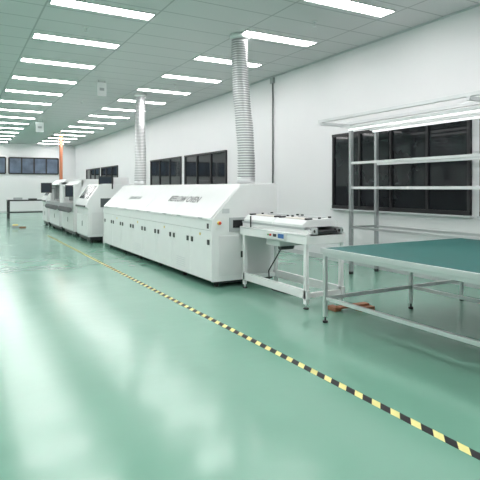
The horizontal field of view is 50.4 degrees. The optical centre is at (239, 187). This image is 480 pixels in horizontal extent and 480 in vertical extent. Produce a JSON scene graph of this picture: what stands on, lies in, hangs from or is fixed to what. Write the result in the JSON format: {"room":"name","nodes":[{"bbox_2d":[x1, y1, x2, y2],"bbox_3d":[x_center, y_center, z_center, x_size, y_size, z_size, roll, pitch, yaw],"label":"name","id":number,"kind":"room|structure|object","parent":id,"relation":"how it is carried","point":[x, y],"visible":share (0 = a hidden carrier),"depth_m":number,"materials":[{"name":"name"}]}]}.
{"room":"factory floor","nodes":[
{"label":"factory floor","id":0,"kind":"room"},
{"bbox_2d":[0,143,74,210],"bbox_3d":[-17.559,-0.635,30.396,15.400,4.350,0.200,0,0,-29],"label":"wall","id":1,"kind":"structure","parent":0,"point":[24,186],"depth_m":32.55,"materials":[{"name":"paint"}]},
{"bbox_2d":[0,157,5,173],"bbox_3d":[-15.946,-1.410,31.149,3.030,1.080,0.060,0,0,-29],"label":"window","id":2,"kind":"structure","parent":1,"relation":"in","point":[2,159],"depth_m":31.80,"materials":[{"name":"blue glass"}]},
{"bbox_2d":[0,210,42,212],"bbox_3d":[-17.513,1.490,30.299,14.985,0.100,0.015,0,0,-29],"label":"baseboard","id":3,"kind":"structure","parent":1,"relation":"attached to","point":[32,210],"depth_m":32.18,"materials":[{"name":"white"}]},
{"bbox_2d":[8,157,58,174],"bbox_3d":[-13.196,-1.410,32.685,3.030,1.080,0.060,0,0,-29],"label":"window","id":4,"kind":"structure","parent":1,"relation":"in","point":[16,165],"depth_m":32.65,"materials":[{"name":"glass"}]},
{"bbox_2d":[0,212,479,479],"bbox_3d":[-7.754,1.640,12.850,15.400,0.200,40.400,0,0,-29],"label":"floor","id":5,"kind":"structure","parent":0,"point":[104,375],"depth_m":4.26,"materials":[{"name":"green paint"}]},
{"bbox_2d":[11,224,25,227],"bbox_3d":[-8.526,1.470,19.664,0.500,0.140,0.250,0,0,-29],"label":"cardboard box","id":6,"kind":"object","parent":5,"relation":"on","point":[13,225],"visible":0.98,"depth_m":19.56,"materials":[{"name":"grey cardboard"}]},
{"bbox_2d":[7,198,42,218],"bbox_3d":[-10.919,1.015,26.202,1.900,1.050,0.800,0,0,-29],"label":"worktable","id":7,"kind":"object","parent":5,"relation":"on","point":[14,199],"visible":0.59,"depth_m":26.03,"materials":[{"name":"metal"}]},
{"bbox_2d":[41,193,50,225],"bbox_3d":[-7.400,0.740,21.175,1.460,1.600,1.212,0,0,-29],"label":"loader","id":8,"kind":"object","parent":5,"relation":"on","point":[46,197],"visible":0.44,"depth_m":20.56,"materials":[{"name":"metal"}]},
{"bbox_2d":[58,135,63,179],"bbox_3d":[-9.479,-0.634,27.007,0.276,4.348,0.280,0,0,-29],"label":"pipe","id":9,"kind":"object","parent":5,"relation":"on","point":[60,136],"visible":0.46,"depth_m":26.94,"materials":[{"name":"metal"}]},
{"bbox_2d":[41,179,98,231],"bbox_3d":[-6.429,0.610,19.082,1.808,1.860,2.212,0,0,-29],"label":"machine","id":10,"kind":"object","parent":5,"relation":"on","point":[55,189],"visible":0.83,"depth_m":18.79,"materials":[{"name":"metal"}]},
{"bbox_2d":[58,180,98,236],"bbox_3d":[-5.089,0.650,16.910,1.588,1.780,1.912,0,0,-29],"label":"machine","id":11,"kind":"object","parent":5,"relation":"on","point":[72,190],"visible":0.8,"depth_m":16.05,"materials":[{"name":"metal"}]},
{"bbox_2d":[103,208,103,242],"bbox_3d":[-3.398,1.050,14.024,0.550,0.980,0.800,0,0,-29],"label":"conveyor","id":12,"kind":"object","parent":5,"relation":"on","point":[103,208],"visible":0.17,"depth_m":14.18,"materials":[{"name":"metal"}]},
{"bbox_2d":[75,176,133,242],"bbox_3d":[-3.983,0.600,15.062,1.460,1.880,1.518,0,0,-29],"label":"printer","id":13,"kind":"object","parent":5,"relation":"on","point":[90,204],"visible":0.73,"depth_m":14.33,"materials":[{"name":"metal"}]},
{"bbox_2d":[104,183,276,286],"bbox_3d":[-1.484,0.730,10.855,1.220,1.620,6.500,0,0,-29],"label":"oven","id":14,"kind":"object","parent":5,"relation":"on","point":[193,229],"visible":0.94,"depth_m":8.56,"materials":[{"name":"metal"}]},
{"bbox_2d":[134,93,146,184],"bbox_3d":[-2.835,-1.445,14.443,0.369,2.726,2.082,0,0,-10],"label":"duct","id":15,"kind":"object","parent":14,"relation":"on","point":[140,150],"visible":1,"depth_m":14.21,"materials":[{"name":"metal"}]},
{"bbox_2d":[229,32,255,182],"bbox_3d":[0.037,-1.445,9.088,0.369,2.726,0.930,0,0,-10],"label":"duct","id":16,"kind":"object","parent":14,"relation":"on","point":[246,165],"visible":1,"depth_m":8.96,"materials":[{"name":"metal"}]},
{"bbox_2d":[47,235,479,459],"bbox_3d":[-1.245,1.539,7.609,0.070,0.002,20.500,0,0,-29],"label":"tape","id":17,"kind":"object","parent":5,"relation":"on","point":[469,451],"visible":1,"depth_m":4.08,"materials":[{"name":"yellow plastic"}]},
{"bbox_2d":[240,212,344,309],"bbox_3d":[0.677,0.960,7.315,0.689,1.160,1.830,0,0,-29],"label":"conveyor","id":18,"kind":"object","parent":5,"relation":"on","point":[283,231],"visible":0.98,"depth_m":6.93,"materials":[{"name":"white metal"}]},
{"bbox_2d":[328,302,374,311],"bbox_3d":[1.404,1.502,6.436,0.576,0.075,0.270,0,0,-12],"label":"wooden dolly","id":19,"kind":"object","parent":5,"relation":"on","point":[334,308],"visible":0.73,"depth_m":6.41,"materials":[{"name":"brown wood"}]},
{"bbox_2d":[318,90,479,273],"bbox_3d":[2.874,0.180,7.505,1.340,2.720,3.900,0,0,-29],"label":"rack","id":20,"kind":"object","parent":5,"relation":"on","point":[375,127],"visible":0.94,"depth_m":8.09,"materials":[{"name":"grey metal"}]},
{"bbox_2d":[320,238,479,346],"bbox_3d":[2.733,1.113,5.113,2.440,0.855,3.060,0,0,-29],"label":"worktable","id":21,"kind":"object","parent":5,"relation":"on","point":[454,259],"visible":1,"depth_m":5.43,"materials":[{"name":"metal"}]},
{"bbox_2d":[0,0,479,145],"bbox_3d":[-7.754,-2.910,12.850,15.400,0.200,40.400,0,0,-29],"label":"ceiling","id":22,"kind":"structure","parent":0,"point":[180,31],"depth_m":10.27,"materials":[{"name":"tile"}]},
{"bbox_2d":[0,122,28,124],"bbox_3d":[-9.931,-2.800,21.943,1.580,0.020,0.340,0,0,-29],"label":"ceiling light","id":23,"kind":"object","parent":22,"relation":"attached to","point":[0,122],"depth_m":22.09,"materials":[{"name":"white plastic"}]},
{"bbox_2d":[0,116,35,118],"bbox_3d":[-8.956,-2.800,20.197,1.580,0.020,0.340,0,0,-29],"label":"ceiling light","id":24,"kind":"object","parent":22,"relation":"attached to","point":[0,116],"depth_m":20.24,"materials":[{"name":"white plastic"}]},
{"bbox_2d":[0,108,42,112],"bbox_3d":[-7.980,-2.800,18.452,1.580,0.020,0.340,0,0,-29],"label":"ceiling light","id":25,"kind":"object","parent":22,"relation":"attached to","point":[0,108],"depth_m":18.41,"materials":[{"name":"white plastic"}]},
{"bbox_2d":[0,99,51,104],"bbox_3d":[-7.004,-2.800,16.706,1.580,0.020,0.340,0,0,-29],"label":"ceiling light","id":26,"kind":"object","parent":22,"relation":"in","point":[12,101],"depth_m":16.69,"materials":[{"name":"white plastic"}]},
{"bbox_2d":[4,89,62,95],"bbox_3d":[-6.029,-2.800,14.960,1.580,0.020,0.340,0,0,-29],"label":"ceiling light","id":27,"kind":"object","parent":22,"relation":"in","point":[7,90],"depth_m":14.94,"materials":[{"name":"white plastic"}]},
{"bbox_2d":[36,119,43,131],"bbox_3d":[-8.113,-2.534,20.667,0.300,0.548,0.023,0,0,-29],"label":"hanging sign","id":28,"kind":"object","parent":22,"relation":"hanging from","point":[39,125],"visible":1,"depth_m":20.67,"materials":[{"name":"plastic"}]},
{"bbox_2d":[11,75,77,83],"bbox_3d":[-5.053,-2.800,13.214,1.580,0.020,0.340,0,0,-29],"label":"ceiling light","id":29,"kind":"object","parent":22,"relation":"in","point":[13,76],"depth_m":13.15,"materials":[{"name":"white plastic"}]},
{"bbox_2d":[20,57,95,68],"bbox_3d":[-4.077,-2.800,11.468,1.580,0.020,0.340,0,0,-29],"label":"ceiling light","id":30,"kind":"object","parent":22,"relation":"in","point":[23,59],"depth_m":11.46,"materials":[{"name":"white plastic"}]},
{"bbox_2d":[53,134,84,135],"bbox_3d":[-9.032,-2.800,27.028,1.580,0.020,0.340,0,0,-29],"label":"ceiling light","id":31,"kind":"object","parent":22,"relation":"attached to","point":[53,134],"depth_m":27.12,"materials":[{"name":"white plastic"}]},
{"bbox_2d":[32,32,120,48],"bbox_3d":[-3.102,-2.800,9.722,1.580,0.020,0.340,0,0,-29],"label":"ceiling light","id":32,"kind":"object","parent":22,"relation":"in","point":[36,35],"depth_m":9.67,"materials":[{"name":"white plastic"}]},
{"bbox_2d":[61,130,93,132],"bbox_3d":[-8.057,-2.800,25.282,1.580,0.020,0.340,0,0,-29],"label":"ceiling light","id":33,"kind":"object","parent":22,"relation":"attached to","point":[61,130],"depth_m":25.25,"materials":[{"name":"white plastic"}]},
{"bbox_2d":[68,126,103,128],"bbox_3d":[-7.081,-2.800,23.536,1.580,0.020,0.340,0,0,-29],"label":"ceiling light","id":34,"kind":"object","parent":22,"relation":"attached to","point":[68,126],"depth_m":23.58,"materials":[{"name":"white plastic"}]},
{"bbox_2d":[77,121,115,123],"bbox_3d":[-6.105,-2.800,21.790,1.580,0.020,0.340,0,0,-29],"label":"ceiling light","id":35,"kind":"object","parent":22,"relation":"attached to","point":[77,121],"depth_m":21.79,"materials":[{"name":"white plastic"}]},
{"bbox_2d":[97,82,105,96],"bbox_3d":[-3.612,-2.604,13.330,0.240,0.408,0.023,0,0,-29],"label":"hanging sign","id":36,"kind":"object","parent":22,"relation":"hanging from","point":[101,87],"visible":1,"depth_m":13.32,"materials":[{"name":"plastic"}]},
{"bbox_2d":[49,0,155,20],"bbox_3d":[-2.126,-2.800,7.976,1.580,0.020,0.340,0,0,-29],"label":"ceiling light","id":37,"kind":"object","parent":22,"relation":"in","point":[77,4],"depth_m":7.97,"materials":[{"name":"white plastic"}]},
{"bbox_2d":[88,115,129,118],"bbox_3d":[-5.130,-2.800,20.044,1.580,0.020,0.340,0,0,-29],"label":"ceiling light","id":38,"kind":"object","parent":22,"relation":"attached to","point":[88,115],"depth_m":19.96,"materials":[{"name":"white plastic"}]},
{"bbox_2d":[101,107,145,111],"bbox_3d":[-4.154,-2.800,18.298,1.580,0.020,0.340,0,0,-29],"label":"ceiling light","id":39,"kind":"object","parent":22,"relation":"in","point":[105,108],"depth_m":18.18,"materials":[{"name":"white plastic"}]},
{"bbox_2d":[116,99,165,104],"bbox_3d":[-3.179,-2.800,16.553,1.580,0.020,0.340,0,0,-29],"label":"ceiling light","id":40,"kind":"object","parent":22,"relation":"in","point":[126,100],"depth_m":16.50,"materials":[{"name":"white plastic"}]},
{"bbox_2d":[136,88,190,94],"bbox_3d":[-2.203,-2.800,14.807,1.580,0.020,0.340,0,0,-29],"label":"ceiling light","id":41,"kind":"object","parent":22,"relation":"in","point":[139,89],"depth_m":14.79,"materials":[{"name":"white plastic"}]},
{"bbox_2d":[160,74,222,82],"bbox_3d":[-1.227,-2.800,13.061,1.580,0.020,0.340,0,0,-29],"label":"ceiling light","id":42,"kind":"object","parent":22,"relation":"in","point":[165,75],"depth_m":13.03,"materials":[{"name":"white plastic"}]},
{"bbox_2d":[193,55,262,67],"bbox_3d":[-0.252,-2.800,11.315,1.580,0.020,0.340,0,0,-29],"label":"ceiling light","id":43,"kind":"object","parent":22,"relation":"in","point":[202,58],"depth_m":11.19,"materials":[{"name":"white plastic"}]},
{"bbox_2d":[242,29,317,46],"bbox_3d":[0.724,-2.800,9.569,1.580,0.020,0.340,0,0,-29],"label":"ceiling light","id":44,"kind":"object","parent":22,"relation":"attached to","point":[253,34],"depth_m":9.55,"materials":[{"name":"white plastic"}]},
{"bbox_2d":[303,0,395,17],"bbox_3d":[1.700,-2.800,7.823,1.580,0.020,0.340,0,0,-29],"label":"ceiling light","id":45,"kind":"object","parent":22,"relation":"attached to","point":[350,5],"depth_m":7.88,"materials":[{"name":"white plastic"}]},
{"bbox_2d":[75,6,479,253],"bbox_3d":[-1.119,-0.635,16.558,0.200,4.350,40.000,0,0,-29],"label":"wall","id":46,"kind":"structure","parent":0,"point":[440,58],"depth_m":11.07,"materials":[{"name":"paint"}]},
{"bbox_2d":[86,168,99,178],"bbox_3d":[-8.559,-0.330,29.584,0.080,1.580,3.260,0,0,-29],"label":"window","id":47,"kind":"structure","parent":46,"relation":"in","point":[94,173],"depth_m":29.45,"materials":[{"name":"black glass"}]},
{"bbox_2d":[101,165,117,176],"bbox_3d":[-6.803,-0.330,26.441,0.080,1.580,3.260,0,0,-29],"label":"window","id":48,"kind":"structure","parent":46,"relation":"in","point":[110,170],"depth_m":26.23,"materials":[{"name":"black glass"}]},
{"bbox_2d":[150,156,181,184],"bbox_3d":[-2.876,-0.330,19.414,0.080,1.580,3.260,0,0,-29],"label":"window","id":49,"kind":"structure","parent":46,"relation":"in","point":[166,171],"depth_m":19.28,"materials":[{"name":"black glass"}]},
{"bbox_2d":[184,150,226,184],"bbox_3d":[-1.169,-0.330,16.358,0.080,1.580,3.160,0,0,-29],"label":"window","id":50,"kind":"structure","parent":46,"relation":"in","point":[209,167],"depth_m":16.21,"materials":[{"name":"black glass"}]},
{"bbox_2d":[270,77,274,182],"bbox_3d":[0.816,-1.140,12.828,0.060,3.260,0.160,0,0,-29],"label":"conduit","id":51,"kind":"object","parent":46,"relation":"attached to","point":[272,80],"visible":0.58,"depth_m":12.81,"materials":[{"name":"grey metal"}]},
{"bbox_2d":[76,3,479,145],"bbox_3d":[-1.220,-2.795,16.502,0.030,0.030,40.000,0,0,-29],"label":"trim","id":52,"kind":"structure","parent":46,"relation":"attached to","point":[476,5],"depth_m":10.46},
{"bbox_2d":[278,249,479,288],"bbox_3d":[-1.213,1.490,16.505,0.015,0.100,40.000,0,0,-29],"label":"baseboard","id":53,"kind":"structure","parent":46,"relation":"attached to","point":[312,254],"depth_m":9.49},
{"bbox_2d":[330,119,473,217],"bbox_3d":[2.759,-0.330,9.331,0.080,1.580,3.360,0,0,-29],"label":"window","id":54,"kind":"structure","parent":46,"relation":"in","point":[450,138],"depth_m":8.95,"materials":[{"name":"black glass"}]}
]}

